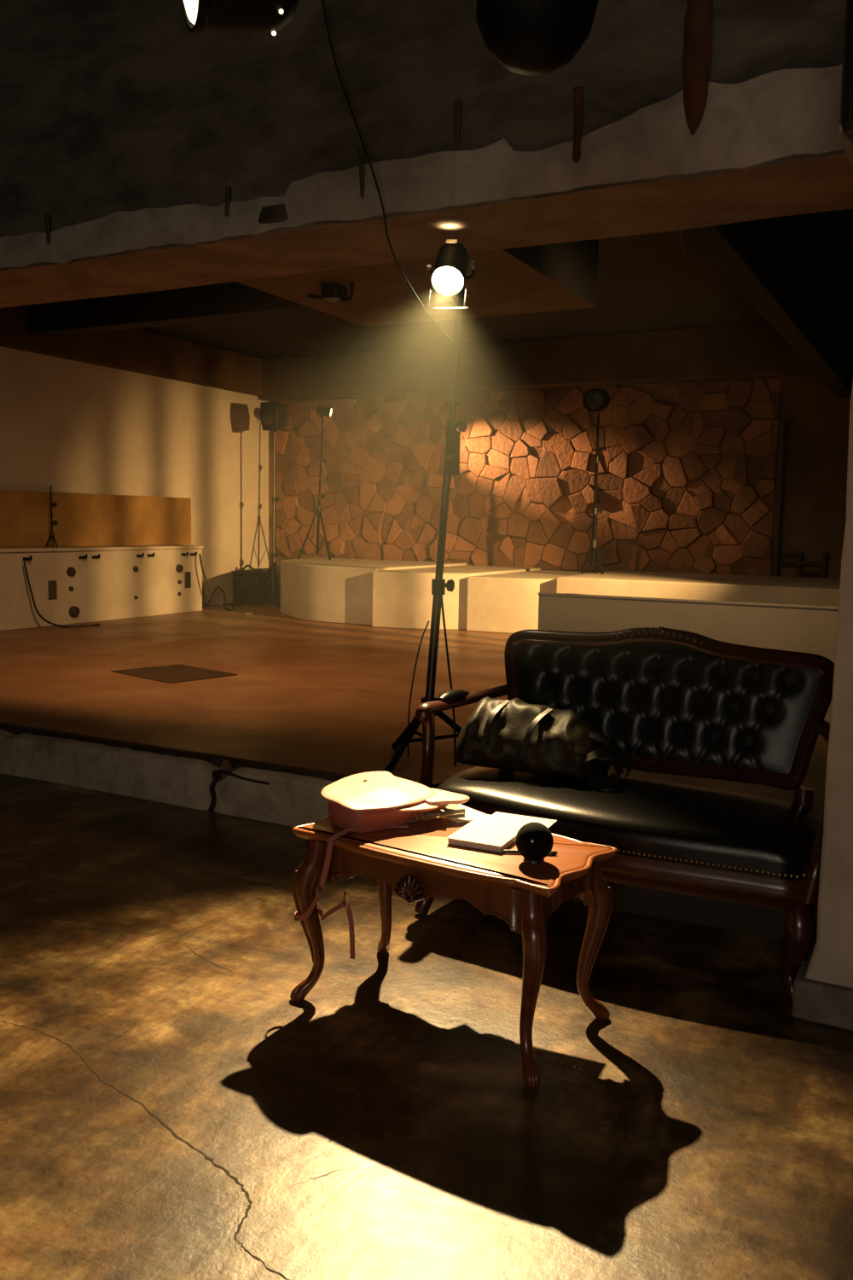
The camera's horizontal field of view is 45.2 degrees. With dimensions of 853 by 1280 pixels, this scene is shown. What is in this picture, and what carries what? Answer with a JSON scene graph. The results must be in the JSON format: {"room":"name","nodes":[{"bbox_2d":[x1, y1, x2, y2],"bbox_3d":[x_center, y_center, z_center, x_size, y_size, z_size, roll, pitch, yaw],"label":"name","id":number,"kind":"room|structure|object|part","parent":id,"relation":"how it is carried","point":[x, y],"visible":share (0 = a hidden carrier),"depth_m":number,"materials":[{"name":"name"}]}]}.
{"room":"film studio","nodes":[
{"label":"film studio","id":0,"kind":"room"},
{"bbox_2d":[0,346,268,605],"bbox_3d":[-4.709,-1.699,12.397,0.250,3.420,9.400,4,7,27],"label":"wall","id":1,"kind":"structure","parent":0,"point":[66,425],"depth_m":13.78,"materials":[{"name":"beige paint"}]},
{"bbox_2d":[0,304,262,396],"bbox_3d":[-4.415,-3.706,12.476,0.330,0.560,8.260,4,7,27],"label":"ceiling beam","id":2,"kind":"structure","parent":1,"relation":"attached to","point":[141,351],"depth_m":13.51,"materials":[{"name":"brown wood"}]},
{"bbox_2d":[0,728,818,922],"bbox_3d":[-0.456,0.819,5.017,14.300,0.268,0.139,4,7,27],"label":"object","id":3,"kind":"structure","parent":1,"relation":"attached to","point":[280,798],"depth_m":5.44,"materials":[{"name":"concrete"}]},
{"bbox_2d":[0,721,349,781],"bbox_3d":[-0.418,0.708,5.072,14.300,0.085,0.126,4,7,27],"label":"trim","id":4,"kind":"structure","parent":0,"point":[215,759],"depth_m":5.51,"materials":[{"name":"brown wood"}]},
{"bbox_2d":[0,599,828,822],"bbox_3d":[1.619,0.410,9.289,14.600,0.350,9.400,4,7,27],"label":"floor","id":5,"kind":"structure","parent":0,"point":[325,696],"depth_m":7.71,"materials":[{"name":"paint"}]},
{"bbox_2d":[23,560,99,628],"bbox_3d":[-4.141,-0.518,11.646,0.866,0.782,0.034,-5,9,-42],"label":"cable","id":6,"kind":"object","parent":5,"relation":"on","point":[24,561],"visible":1,"depth_m":11.47,"materials":[{"name":"black plastic"}]},
{"bbox_2d":[0,545,203,631],"bbox_3d":[-4.763,-0.574,11.436,0.668,0.900,6.450,4,7,27],"label":"panel cabinet","id":7,"kind":"object","parent":5,"relation":"on","point":[70,584],"visible":0.98,"depth_m":12.36,"materials":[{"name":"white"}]},
{"bbox_2d":[45,486,58,547],"bbox_3d":[-4.354,-1.433,11.919,0.155,0.708,0.132,4,7,27],"label":"lamp stand","id":8,"kind":"object","parent":7,"relation":"on","point":[55,503],"visible":1,"depth_m":11.89,"materials":[{"name":"black metal"}]},
{"bbox_3d":[-4.324,-1.570,11.868,0.058,0.064,0.061,4,7,27],"label":"knob","id":9,"kind":"part","parent":8,"relation":"part of","materials":[{"name":"black plastic"}]},
{"bbox_3d":[-4.326,-1.359,11.891,0.058,0.064,0.061,4,7,27],"label":"knob","id":10,"kind":"part","parent":8,"relation":"part of","materials":[{"name":"black plastic"}]},
{"bbox_3d":[-4.308,-0.576,11.792,0.014,0.220,0.120,4,7,27],"label":"plate","id":11,"kind":"part","parent":7,"relation":"part of","materials":[{"name":"grey metal"}]},
{"bbox_2d":[66,566,75,576],"bbox_3d":[-4.161,-0.798,11.998,0.050,0.112,0.112,4,7,27],"label":"socket","id":12,"kind":"object","parent":7,"relation":"attached to","point":[71,571],"depth_m":11.99,"materials":[{"name":"brown plastic"}]},
{"bbox_2d":[69,605,80,616],"bbox_3d":[-4.150,-0.334,12.075,0.060,0.135,0.135,4,7,27],"label":"socket","id":13,"kind":"object","parent":7,"relation":"attached to","point":[74,611],"depth_m":12.06,"materials":[{"name":"brown"}]},
{"bbox_2d":[0,489,191,547],"bbox_3d":[-4.860,-1.354,11.406,0.060,0.647,6.650,4,7,27],"label":"backboard","id":14,"kind":"object","parent":7,"relation":"on","point":[83,519],"visible":1,"depth_m":12.69,"materials":[{"name":"brown wood"}]},
{"bbox_2d":[133,565,138,571],"bbox_3d":[-3.673,-0.896,12.934,0.040,0.075,0.075,4,7,27],"label":"socket","id":15,"kind":"object","parent":7,"relation":"attached to","point":[135,567],"depth_m":12.92,"materials":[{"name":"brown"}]},
{"bbox_2d":[175,564,183,572],"bbox_3d":[-3.298,-0.954,13.684,0.050,0.112,0.112,4,7,27],"label":"socket","id":16,"kind":"object","parent":7,"relation":"attached to","point":[179,567],"depth_m":13.67,"materials":[{"name":"brown plastic"}]},
{"bbox_3d":[-3.236,-0.813,13.871,0.014,0.220,0.120,4,7,27],"label":"plate","id":17,"kind":"part","parent":7,"relation":"part of","materials":[{"name":"grey metal"}]},
{"bbox_2d":[198,553,242,610],"bbox_3d":[-2.800,-0.829,14.511,0.297,0.803,1.237,3,7,15],"label":"cable","id":18,"kind":"object","parent":7,"relation":"hanging from","point":[200,555],"visible":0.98,"depth_m":14.04,"materials":[{"name":"black plastic"}]},
{"bbox_2d":[110,663,238,683],"bbox_3d":[-2.059,0.272,8.376,0.846,0.010,0.657,7,9,42],"label":"trapdoor","id":19,"kind":"object","parent":5,"relation":"on","point":[178,672],"visible":1,"depth_m":8.33,"materials":[{"name":"brown wood"}]},
{"bbox_2d":[202,586,233,606],"bbox_3d":[-3.074,-0.639,15.053,0.073,0.291,0.609,6,8,37],"label":"cable","id":20,"kind":"object","parent":5,"relation":"on","point":[220,588],"visible":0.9,"depth_m":15.12,"materials":[{"name":"black plastic"}]},
{"bbox_2d":[232,569,275,605],"bbox_3d":[-2.642,-0.808,15.605,0.500,0.500,0.543,4,7,27],"label":"equipment case","id":21,"kind":"object","parent":5,"relation":"on","point":[246,583],"visible":0.91,"depth_m":15.44,"materials":[{"name":"black plastic"}]},
{"bbox_3d":[-2.624,-1.020,15.609,0.500,0.079,0.480,4,7,27],"label":"lid","id":22,"kind":"part","parent":21,"relation":"part of","materials":[{"name":"black plastic"}]},
{"bbox_2d":[242,564,262,570],"bbox_3d":[-2.679,-1.100,15.523,0.367,0.094,0.174,4,7,27],"label":"cable","id":23,"kind":"object","parent":21,"relation":"on","point":[246,566],"visible":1,"depth_m":15.45,"materials":[{"name":"black plastic"}]},
{"bbox_2d":[250,432,280,607],"bbox_3d":[-2.216,-1.753,14.999,0.548,2.533,0.548,-4,8,-35],"label":"lamp stand","id":24,"kind":"object","parent":5,"relation":"on","point":[273,563],"visible":0.87,"depth_m":15.06,"materials":[{"name":"grey metal"}]},
{"bbox_2d":[259,401,287,431],"bbox_3d":[-2.220,-3.226,14.827,0.299,0.413,0.364,3,7,20],"label":"lamp","id":25,"kind":"object","parent":24,"relation":"on","point":[273,416],"visible":1,"depth_m":14.71,"materials":[{"name":"black plastic"}]},
{"bbox_3d":[-2.202,-0.794,14.994,0.042,0.630,0.336,-2,7,-23],"label":"leg","id":26,"kind":"part","parent":24,"relation":"part of","materials":[{"name":"black metal"}]},
{"bbox_2d":[297,418,331,560],"bbox_3d":[-1.515,-2.181,14.850,0.585,2.025,0.458,4,7,27],"label":"lamp stand","id":27,"kind":"object","parent":5,"relation":"on","point":[320,496],"visible":1,"depth_m":14.77,"materials":[{"name":"black metal"}]},
{"bbox_3d":[-1.722,-1.532,14.867,0.306,0.726,0.029,2,7,7],"label":"leg","id":28,"kind":"part","parent":27,"relation":"part of","materials":[{"name":"black metal"}]},
{"bbox_2d":[315,405,332,418],"bbox_3d":[-1.455,-3.241,14.553,0.236,0.182,0.149,2,6,6],"label":"spotlight","id":29,"kind":"object","parent":27,"relation":"attached to","point":[322,410],"visible":1,"depth_m":14.50,"materials":[{"name":"black metal"}]},
{"bbox_3d":[-1.464,-1.511,14.716,0.281,0.726,0.146,4,7,27],"label":"leg","id":30,"kind":"part","parent":27,"relation":"part of","materials":[{"name":"black metal"}]},
{"bbox_2d":[280,558,466,625],"bbox_3d":[-1.093,-0.719,14.142,2.430,0.705,2.553,4,7,27],"label":"plinth","id":31,"kind":"object","parent":5,"relation":"on","point":[340,590],"visible":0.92,"depth_m":12.87,"materials":[{"name":"beige paint"}]},
{"bbox_2d":[384,289,466,773],"bbox_3d":[-0.013,-0.558,5.242,0.604,2.433,0.588,4,7,27],"label":"lamp stand","id":32,"kind":"object","parent":5,"relation":"on","point":[451,465],"visible":0.88,"depth_m":5.26,"materials":[{"name":"grey metal"}]},
{"bbox_3d":[0.109,-0.283,5.303,0.058,0.064,0.061,4,7,27],"label":"knob","id":33,"kind":"part","parent":32,"relation":"part of","materials":[{"name":"black plastic"}]},
{"bbox_3d":[0.192,0.493,5.447,0.352,0.305,0.042,0,7,-10],"label":"leg","id":34,"kind":"part","parent":32,"relation":"part of","materials":[{"name":"black metal"}]},
{"bbox_2d":[425,238,476,310],"bbox_3d":[0.117,-1.793,5.048,0.244,0.369,0.310,3,7,17],"label":"spotlight","id":35,"kind":"object","parent":32,"relation":"on","point":[448,278],"visible":0.99,"depth_m":4.98,"materials":[{"name":"black metal"}]},
{"bbox_3d":[0.014,-1.853,5.071,0.024,0.040,0.040,2,50,10],"label":"yoke knob","id":36,"kind":"part","parent":35,"relation":"part of","materials":[{"name":"silver metal"}]},
{"bbox_3d":[0.231,-1.845,5.035,0.024,0.040,0.040,2,50,10],"label":"yoke knob","id":37,"kind":"part","parent":35,"relation":"part of","materials":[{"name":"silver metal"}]},
{"bbox_3d":[0.168,-1.091,5.219,0.058,0.064,0.061,4,7,27],"label":"knob","id":38,"kind":"part","parent":32,"relation":"part of","materials":[{"name":"black plastic"}]},
{"bbox_2d":[372,564,541,629],"bbox_3d":[0.459,-0.578,13.269,1.120,0.675,2.679,4,7,27],"label":"plinth","id":39,"kind":"object","parent":5,"relation":"on","point":[402,598],"visible":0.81,"depth_m":12.21,"materials":[{"name":"beige paint"}]},
{"bbox_2d":[466,570,595,633],"bbox_3d":[1.512,-0.500,12.882,1.090,0.645,2.399,4,7,27],"label":"plinth","id":40,"kind":"object","parent":5,"relation":"on","point":[500,602],"visible":0.62,"depth_m":11.92,"materials":[{"name":"beige paint"}]},
{"bbox_2d":[581,413,604,574],"bbox_3d":[2.067,-1.763,12.406,0.298,1.920,0.195,4,7,27],"label":"lamp stand","id":41,"kind":"object","parent":5,"relation":"on","point":[595,552],"visible":1,"depth_m":12.37,"materials":[{"name":"black metal"}]},
{"bbox_3d":[1.955,-0.991,12.471,0.146,0.368,0.041,3,7,15],"label":"leg","id":42,"kind":"part","parent":41,"relation":"part of","materials":[{"name":"black metal"}]},
{"bbox_2d":[582,388,610,412],"bbox_3d":[2.034,-2.845,12.165,0.276,0.286,0.280,5,8,32],"label":"spotlight","id":43,"kind":"object","parent":41,"relation":"attached to","point":[594,399],"visible":1,"depth_m":12.07,"materials":[{"name":"black metal"}]},
{"bbox_3d":[2.064,-0.994,12.514,0.042,0.368,0.147,4,7,27],"label":"leg","id":44,"kind":"part","parent":41,"relation":"part of","materials":[{"name":"black metal"}]},
{"bbox_3d":[2.091,-0.981,12.401,0.146,0.368,0.041,6,8,39],"label":"leg","id":45,"kind":"part","parent":41,"relation":"part of","materials":[{"name":"black metal"}]},
{"bbox_2d":[537,592,838,723],"bbox_3d":[2.350,0.133,6.874,3.325,0.770,0.329,4,7,27],"label":"partition panel","id":46,"kind":"object","parent":5,"relation":"on","point":[789,627],"visible":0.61,"depth_m":6.90,"materials":[{"name":"white paint"}]},
{"bbox_2d":[556,570,840,606],"bbox_3d":[4.240,-0.310,11.466,5.050,0.680,2.402,4,7,27],"label":"platform top","id":47,"kind":"object","parent":5,"relation":"on","point":[776,590],"visible":0.47,"depth_m":11.02,"materials":[{"name":"beige paint"}]},
{"bbox_2d":[0,773,852,1279],"bbox_3d":[-2.132,1.362,1.859,14.300,0.201,7.450,4,7,27],"label":"floor","id":48,"kind":"structure","parent":0,"point":[169,1110],"depth_m":2.77,"materials":[{"name":"concrete"}]},
{"bbox_2d":[290,816,617,1087],"bbox_3d":[0.070,0.876,3.157,0.918,0.555,0.501,5,8,34],"label":"side table","id":49,"kind":"object","parent":48,"relation":"on","point":[417,860],"visible":0.91,"depth_m":2.98,"materials":[{"name":"brown wood"}]},
{"bbox_3d":[-0.365,0.877,3.215,0.111,0.525,0.068,-1,7,-14],"label":"leg","id":50,"kind":"part","parent":49,"relation":"part of","materials":[{"name":"brown wood"}]},
{"bbox_2d":[293,771,469,959],"bbox_3d":[-0.161,0.702,3.298,0.450,0.442,0.535,5,8,34],"label":"handbag","id":51,"kind":"object","parent":49,"relation":"on","point":[370,801],"visible":0.98,"depth_m":3.21,"materials":[{"name":"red leather"}]},
{"bbox_3d":[0.034,0.510,3.320,0.182,0.022,0.148,5,8,34],"label":"panel","id":52,"kind":"part","parent":51,"relation":"part of","materials":[{"name":"beige leather"}]},
{"bbox_3d":[-0.146,0.844,3.539,0.068,0.525,0.111,0,7,-8],"label":"leg","id":53,"kind":"part","parent":49,"relation":"part of","materials":[{"name":"brown wood"}]},
{"bbox_2d":[403,803,465,823],"bbox_3d":[-0.035,0.561,3.336,0.300,0.024,0.142,-2,7,-27],"label":"case","id":54,"kind":"object","parent":49,"relation":"on","point":[451,810],"visible":0.32,"depth_m":3.32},
{"bbox_2d":[447,803,485,823],"bbox_3d":[0.106,0.571,3.375,0.140,0.002,0.170,-4,8,-36],"label":"paper sheet","id":55,"kind":"object","parent":49,"relation":"on","point":[471,814],"visible":0.36,"depth_m":3.34,"materials":[{"name":"white paper"}]},
{"bbox_2d":[492,811,557,842],"bbox_3d":[0.270,0.591,3.228,0.210,0.002,0.278,4,7,24],"label":"paper sheet","id":56,"kind":"object","parent":49,"relation":"on","point":[548,823],"visible":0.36,"depth_m":3.33,"materials":[{"name":"white paper"}]},
{"bbox_2d":[446,814,535,851],"bbox_3d":[0.200,0.589,3.138,0.176,0.019,0.290,4,7,25],"label":"notebook","id":57,"kind":"object","parent":56,"relation":"on","point":[486,831],"visible":0.82,"depth_m":3.09,"materials":[{"name":"white paper"}]},
{"bbox_2d":[495,849,557,855],"bbox_3d":[0.290,0.615,2.970,0.178,0.012,0.012,1,6,3],"label":"pen","id":58,"kind":"object","parent":49,"relation":"on","point":[552,852],"visible":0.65,"depth_m":2.97,"materials":[{"name":"black plastic"}]},
{"bbox_3d":[0.286,0.937,2.779,0.068,0.525,0.111,0,7,-8],"label":"leg","id":59,"kind":"part","parent":49,"relation":"part of","materials":[{"name":"brown wood"}]},
{"bbox_2d":[515,821,553,864],"bbox_3d":[0.306,0.573,2.900,0.107,0.112,0.107,5,8,34],"label":"ball","id":60,"kind":"object","parent":49,"relation":"on","point":[534,840],"visible":1,"depth_m":2.86,"materials":[{"name":"black plastic"}]},
{"bbox_3d":[0.506,0.904,3.103,0.111,0.525,0.068,-1,7,-14],"label":"leg","id":61,"kind":"part","parent":49,"relation":"part of","materials":[{"name":"brown wood"}]},
{"bbox_2d":[414,626,834,999],"bbox_3d":[0.762,0.539,3.862,1.591,1.155,0.870,6,8,27],"label":"sofa","id":62,"kind":"object","parent":48,"relation":"on","point":[674,701],"visible":0.74,"depth_m":3.85,"materials":[{"name":"black leather"}]},
{"bbox_3d":[-0.003,0.889,3.936,0.117,0.339,0.088,-3,8,-33],"label":"leg","id":63,"kind":"part","parent":62,"relation":"part of","materials":[{"name":"brown wood"}]},
{"bbox_3d":[-0.002,0.500,3.967,0.081,0.439,0.175,2,7,7],"label":"arm post","id":64,"kind":"part","parent":62,"relation":"part of","materials":[{"name":"brown wood"}]},
{"bbox_3d":[0.146,0.254,4.190,0.105,0.090,0.612,6,8,39],"label":"arm","id":65,"kind":"part","parent":62,"relation":"part of","materials":[{"name":"brown wood"}]},
{"bbox_2d":[455,697,630,786],"bbox_3d":[0.462,0.385,4.039,0.684,0.279,0.377,5,7,21],"label":"bag","id":66,"kind":"object","parent":62,"relation":"on","point":[516,735],"visible":1,"depth_m":3.94,"materials":[{"name":"leather"}]},
{"bbox_3d":[0.721,0.619,3.807,1.462,0.127,0.678,6,8,27],"label":"seat","id":67,"kind":"part","parent":62,"relation":"part of","materials":[{"name":"black leather"}]},
{"bbox_3d":[0.920,0.237,4.122,1.345,0.563,0.205,6,8,27],"label":"frame","id":68,"kind":"part","parent":62,"relation":"part of","materials":[{"name":"brown wood"}]},
{"bbox_2d":[518,643,820,773],"bbox_3d":[0.912,0.255,4.111,1.240,0.430,0.135,6,8,27],"label":"cushion","id":69,"kind":"object","parent":62,"relation":"on","point":[692,709],"depth_m":4.03,"materials":[{"name":"black leather"}]},
{"bbox_3d":[0.712,0.736,3.812,1.496,0.104,0.695,6,8,27],"label":"seat rail","id":70,"kind":"part","parent":62,"relation":"part of","materials":[{"name":"brown wood"}]},
{"bbox_3d":[0.587,0.696,3.581,1.432,0.011,0.155,6,8,27],"label":"nail trim","id":71,"kind":"part","parent":62,"relation":"part of","materials":[{"name":"gold metal"}]},
{"bbox_3d":[1.199,1.005,3.316,0.088,0.339,0.116,1,6,-2],"label":"leg","id":72,"kind":"part","parent":62,"relation":"part of","materials":[{"name":"brown wood"}]},
{"bbox_3d":[1.407,0.829,3.864,0.073,0.571,0.158,6,8,27],"label":"leg","id":73,"kind":"part","parent":62,"relation":"part of","materials":[{"name":"brown wood"}]},
{"bbox_3d":[1.275,0.624,3.311,0.180,0.438,0.084,-5,9,-41],"label":"arm post","id":74,"kind":"part","parent":62,"relation":"part of","materials":[{"name":"brown wood"}]},
{"bbox_3d":[1.412,0.375,3.537,0.105,0.095,0.612,3,7,16],"label":"arm","id":75,"kind":"part","parent":62,"relation":"part of","materials":[{"name":"brown wood"}]},
{"bbox_2d":[0,0,852,308],"bbox_3d":[-0.099,-2.945,5.152,14.300,1.813,0.813,4,7,27],"label":"ceiling","id":76,"kind":"structure","parent":0,"point":[141,151],"depth_m":4.93,"materials":[{"name":"paint"}]},
{"bbox_2d":[678,225,686,254],"bbox_3d":[1.231,-1.931,4.938,0.045,0.144,0.006,4,7,27],"label":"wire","id":77,"kind":"object","parent":76,"relation":"hanging from","point":[678,225],"visible":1,"depth_m":4.94,"materials":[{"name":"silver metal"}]},
{"bbox_2d":[139,208,852,358],"bbox_3d":[2.022,-3.571,9.264,14.800,0.120,8.540,4,7,27],"label":"ceiling","id":78,"kind":"structure","parent":0,"point":[646,282],"depth_m":12.22,"materials":[{"name":"brown wood"}]},
{"bbox_2d":[27,281,318,337],"bbox_3d":[-2.114,-3.548,10.641,5.490,0.380,0.250,4,7,27],"label":"ceiling","id":79,"kind":"structure","parent":78,"relation":"attached to","point":[232,299],"depth_m":10.92,"materials":[{"name":"black"}]},
{"bbox_2d":[236,238,599,326],"bbox_3d":[-0.071,-2.772,6.681,1.870,0.960,1.880,4,7,27],"label":"ceiling","id":80,"kind":"structure","parent":78,"relation":"attached to","point":[563,276],"depth_m":6.71,"materials":[{"name":"paint"}]},
{"bbox_2d":[307,281,354,302],"bbox_3d":[-0.629,-2.246,6.651,0.426,0.115,0.153,4,7,27],"label":"spotlight","id":81,"kind":"object","parent":80,"relation":"attached to","point":[333,293],"visible":1,"depth_m":6.58,"materials":[{"name":"grey metal"}]},
{"bbox_2d":[682,213,852,398],"bbox_3d":[3.090,-2.930,8.435,0.180,0.930,7.930,4,7,27],"label":"ceiling","id":82,"kind":"structure","parent":78,"relation":"attached to","point":[784,266],"depth_m":7.71,"materials":[{"name":"black"}]},
{"bbox_2d":[268,376,850,599],"bbox_3d":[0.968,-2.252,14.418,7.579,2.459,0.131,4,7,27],"label":"wall","id":83,"kind":"structure","parent":0,"point":[372,526],"depth_m":14.04,"materials":[{"name":"stone"}]},
{"bbox_2d":[261,321,818,401],"bbox_3d":[3.852,-3.548,12.627,14.240,0.620,0.360,4,7,27],"label":"beam","id":84,"kind":"structure","parent":83,"relation":"attached to","point":[754,350],"depth_m":13.60,"materials":[{"name":"brown wood"}]},
{"bbox_2d":[771,419,830,578],"bbox_3d":[4.606,-1.718,12.489,0.670,1.900,0.100,4,7,27],"label":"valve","id":85,"kind":"object","parent":83,"relation":"attached to","point":[776,562],"visible":1,"depth_m":12.56,"materials":[{"name":"brown metal"}]},
{"bbox_2d":[791,380,852,1030],"bbox_3d":[1.562,-1.169,3.002,0.605,4.700,0.545,4,7,27],"label":"pillar","id":86,"kind":"structure","parent":0,"point":[823,982],"depth_m":3.10,"materials":[{"name":"paint"}]},
{"bbox_3d":[-2.058,-3.466,1.402,14.800,0.100,7.600,4,7,27],"label":"ceiling","id":87,"kind":"structure","parent":0,"visible":0},
{"bbox_2d":[180,0,300,35],"bbox_3d":[-0.439,-2.501,2.408,0.293,2.047,0.266,-2,7,-24],"label":"lamp","id":88,"kind":"object","parent":87,"relation":"hanging from","point":[250,16],"visible":1,"depth_m":2.48,"materials":[{"name":"black metal"}]},
{"bbox_2d":[321,0,455,345],"bbox_3d":[-0.144,-2.617,4.791,0.740,2.325,0.311,-1,7,-16],"label":"hanging cable","id":89,"kind":"object","parent":87,"relation":"hanging from","point":[322,1],"visible":1,"depth_m":4.75,"materials":[{"name":"black plastic"}]},
{"bbox_2d":[477,0,599,75],"bbox_3d":[0.257,-2.311,1.973,0.277,2.284,0.250,4,7,27],"label":"round lamp","id":90,"kind":"object","parent":87,"relation":"hanging from","point":[529,37],"visible":1,"depth_m":2.04,"materials":[{"name":"black metal"}]},
{"bbox_2d":[838,0,852,167],"bbox_3d":[1.266,-2.352,2.432,0.385,2.250,0.328,4,7,27],"label":"loudspeaker","id":91,"kind":"object","parent":87,"relation":"hanging from","point":[846,125],"visible":1,"depth_m":2.50,"materials":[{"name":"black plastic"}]}
]}

